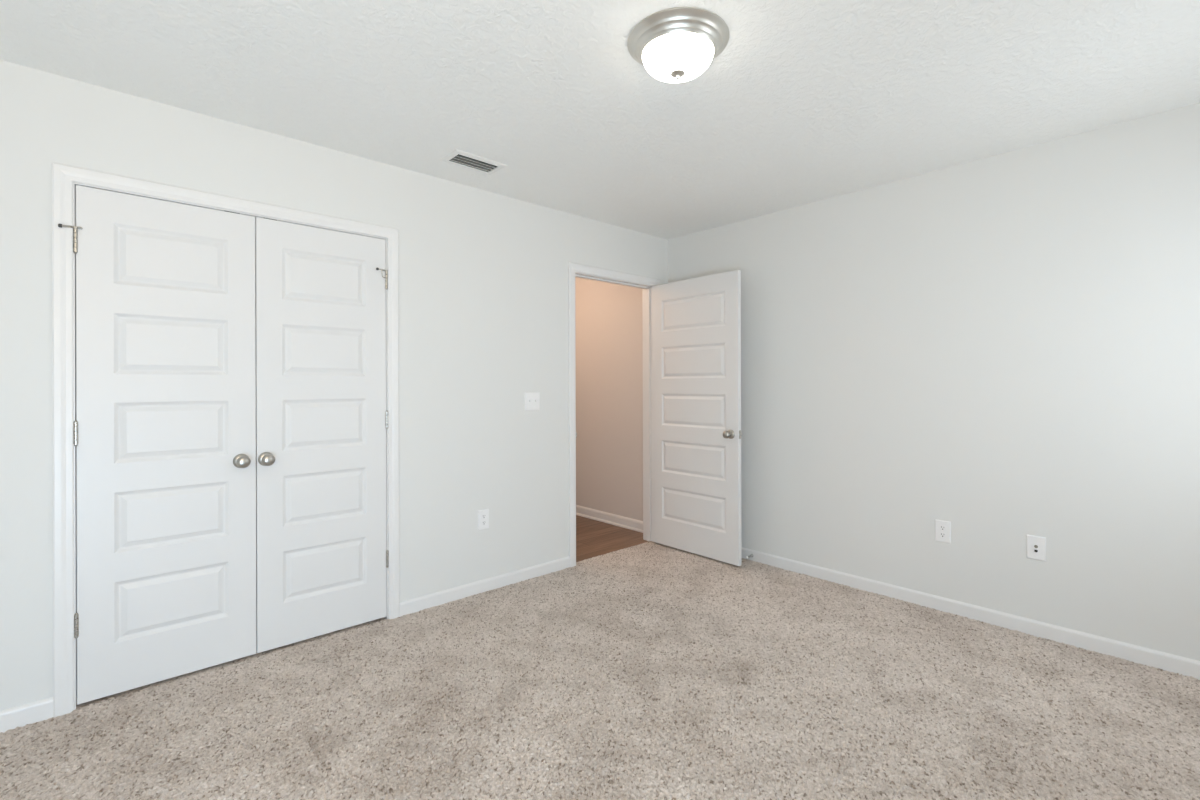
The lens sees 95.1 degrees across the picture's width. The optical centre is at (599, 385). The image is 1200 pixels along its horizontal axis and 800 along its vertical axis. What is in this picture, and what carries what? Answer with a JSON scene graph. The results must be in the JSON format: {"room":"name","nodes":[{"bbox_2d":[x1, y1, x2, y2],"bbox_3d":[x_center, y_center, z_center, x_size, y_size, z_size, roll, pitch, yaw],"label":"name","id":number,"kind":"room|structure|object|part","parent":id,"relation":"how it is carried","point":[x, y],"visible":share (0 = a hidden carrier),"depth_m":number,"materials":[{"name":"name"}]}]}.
{"room":"empty bedroom","nodes":[
{"label":"empty bedroom","id":0,"kind":"room"},
{"bbox_2d":[0,60,667,710],"bbox_3d":[-1.050,0.054,3.112,4.250,2.490,0.120,0,0,-42],"label":"wall","id":1,"kind":"structure","parent":0,"point":[483,275],"depth_m":3.03,"materials":[{"name":"white paint"}]},
{"bbox_2d":[0,697,52,732],"bbox_3d":[-2.286,1.222,1.890,0.572,0.078,0.012,0,0,-42],"label":"baseboard","id":2,"kind":"structure","parent":1,"relation":"attached to","point":[37,711],"depth_m":2.03,"materials":[{"name":"white paint"}]},
{"bbox_2d":[58,185,255,704],"bbox_3d":[-1.819,0.228,2.305,0.649,2.024,0.102,0,0,-42],"label":"door","id":3,"kind":"structure","parent":1,"relation":"in","point":[164,429],"depth_m":2.31,"materials":[{"name":"white paint"}]},
{"bbox_3d":[-1.606,0.342,2.469,0.055,0.055,0.058,0,0,-42],"label":"knob","id":4,"kind":"part","parent":3,"relation":"part of","materials":[{"name":"silver metal"}]},
{"bbox_2d":[52,163,399,717],"bbox_3d":[-1.625,0.207,2.575,1.332,2.108,0.136,0,0,-42],"label":"door frame","id":5,"kind":"structure","parent":1,"relation":"attached to","point":[65,178],"depth_m":2.12,"materials":[{"name":"white paint"}]},
{"bbox_2d":[255,217,388,652],"bbox_3d":[-1.352,0.226,2.732,0.608,2.024,0.102,0,0,-42],"label":"door","id":6,"kind":"structure","parent":1,"relation":"in","point":[322,556],"depth_m":2.72,"materials":[{"name":"white paint"}]},
{"bbox_3d":[-1.534,0.342,2.535,0.055,0.055,0.058,0,0,-42],"label":"knob","id":7,"kind":"part","parent":6,"relation":"part of","materials":[{"name":"silver metal"}]},
{"bbox_2d":[478,509,488,529],"bbox_3d":[-0.707,0.814,3.336,0.076,0.118,0.008,0,0,-42],"label":"wall outlet","id":8,"kind":"object","parent":1,"relation":"attached to","point":[483,515],"visible":1,"depth_m":3.33,"materials":[{"name":"white plastic"}]},
{"bbox_2d":[400,556,569,616],"bbox_3d":[-0.651,1.217,3.383,1.192,0.078,0.012,0,0,-42],"label":"baseboard","id":9,"kind":"structure","parent":1,"relation":"attached to","point":[413,605],"depth_m":3.31,"materials":[{"name":"white paint"}]},
{"bbox_2d":[525,392,539,410],"bbox_3d":[-0.437,0.102,3.578,0.117,0.117,0.018,0,0,-42],"label":"light switch","id":10,"kind":"object","parent":1,"relation":"attached to","point":[532,399],"visible":1,"depth_m":3.58,"materials":[{"name":"white plastic"}]},
{"bbox_2d":[568,262,659,566],"bbox_3d":[0.090,0.202,4.152,0.944,2.108,0.152,0,0,-42],"label":"door frame","id":11,"kind":"structure","parent":1,"relation":"attached to","point":[574,270],"depth_m":4.06,"materials":[{"name":"white paint"}]},
{"bbox_2d":[651,270,741,565],"bbox_3d":[0.689,0.222,4.058,0.170,2.021,0.827,0,0,-42],"label":"door","id":12,"kind":"structure","parent":1,"relation":"in","point":[696,322],"depth_m":4.00,"materials":[{"name":"white paint"}]},
{"bbox_3d":[0.874,0.335,3.765,0.058,0.055,0.055,0,0,-42],"label":"knob","id":13,"kind":"part","parent":12,"relation":"part of","materials":[{"name":"silver metal"}]},
{"bbox_2d":[0,515,1199,799],"bbox_3d":[-0.284,1.276,2.352,4.150,0.062,4.870,0,0,-42],"label":"floor","id":14,"kind":"structure","parent":0,"point":[649,670],"depth_m":2.12,"materials":[{"name":"beige carpet"}]},
{"bbox_2d":[0,0,1199,239],"bbox_3d":[-0.277,-1.243,2.351,4.370,0.100,5.090,0,0,-42],"label":"ceiling","id":15,"kind":"structure","parent":0,"point":[804,102],"depth_m":2.14,"materials":[{"name":"white paint"}]},
{"bbox_2d":[440,149,506,174],"bbox_3d":[-0.674,-1.238,2.932,0.304,0.108,0.178,0,0,-42],"label":"ceiling vent","id":16,"kind":"object","parent":15,"relation":"in","point":[456,157],"visible":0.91,"depth_m":2.94,"materials":[{"name":"white metal"}]},
{"bbox_2d":[627,7,728,82],"bbox_3d":[0.270,-1.127,1.902,0.349,0.134,0.349,0,0,-42],"label":"ceiling light","id":17,"kind":"object","parent":15,"relation":"attached to","point":[676,44],"visible":1,"depth_m":1.82,"materials":[{"name":"white glass"}]},
{"bbox_3d":[0.270,-1.116,1.902,0.245,0.072,0.245,0,0,-42],"label":"lamp shade","id":18,"kind":"part","parent":17,"relation":"part of","materials":[{"name":"white glass"}]},
{"bbox_2d":[575,103,1199,660],"bbox_3d":[1.295,0.048,3.784,0.120,2.490,5.090,0,0,-42],"label":"wall","id":19,"kind":"structure","parent":0,"point":[1004,348],"depth_m":2.91,"materials":[{"name":"white paint"}]},
{"bbox_2d":[576,505,642,532],"bbox_3d":[0.036,1.210,5.062,0.022,0.092,1.300,0,0,-42],"label":"baseboard","id":20,"kind":"structure","parent":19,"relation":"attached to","point":[621,521],"depth_m":4.99,"materials":[{"name":"white paint"}]},
{"bbox_2d":[935,519,950,542],"bbox_3d":[1.896,0.805,3.034,0.008,0.118,0.076,0,0,-42],"label":"wall outlet","id":21,"kind":"object","parent":19,"relation":"attached to","point":[942,528],"visible":1,"depth_m":3.03,"materials":[{"name":"white plastic"}]},
{"bbox_2d":[940,525,945,530],"bbox_3d":[1.894,0.786,3.032,0.003,0.030,0.028,0,0,-42],"label":"receptacle","id":22,"kind":"object","parent":21,"relation":"attached to","point":[942,527],"depth_m":3.03,"materials":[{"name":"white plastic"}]},
{"bbox_2d":[940,532,945,537],"bbox_3d":[1.894,0.825,3.032,0.003,0.030,0.028,0,0,-42],"label":"receptacle","id":23,"kind":"object","parent":21,"relation":"attached to","point":[942,534],"depth_m":3.03,"materials":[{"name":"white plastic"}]},
{"bbox_2d":[742,547,1199,679],"bbox_3d":[1.722,1.211,3.223,0.012,0.078,3.450,0,0,-42],"label":"baseboard","id":24,"kind":"structure","parent":19,"relation":"attached to","point":[1184,666],"depth_m":2.83,"materials":[{"name":"white paint"}]},
{"bbox_2d":[1027,535,1045,560],"bbox_3d":[2.169,0.808,2.730,0.014,0.118,0.076,0,0,-42],"label":"cable jack","id":25,"kind":"object","parent":19,"relation":"attached to","point":[1036,545],"visible":1,"depth_m":2.73,"materials":[{"name":"white plastic"}]}
]}

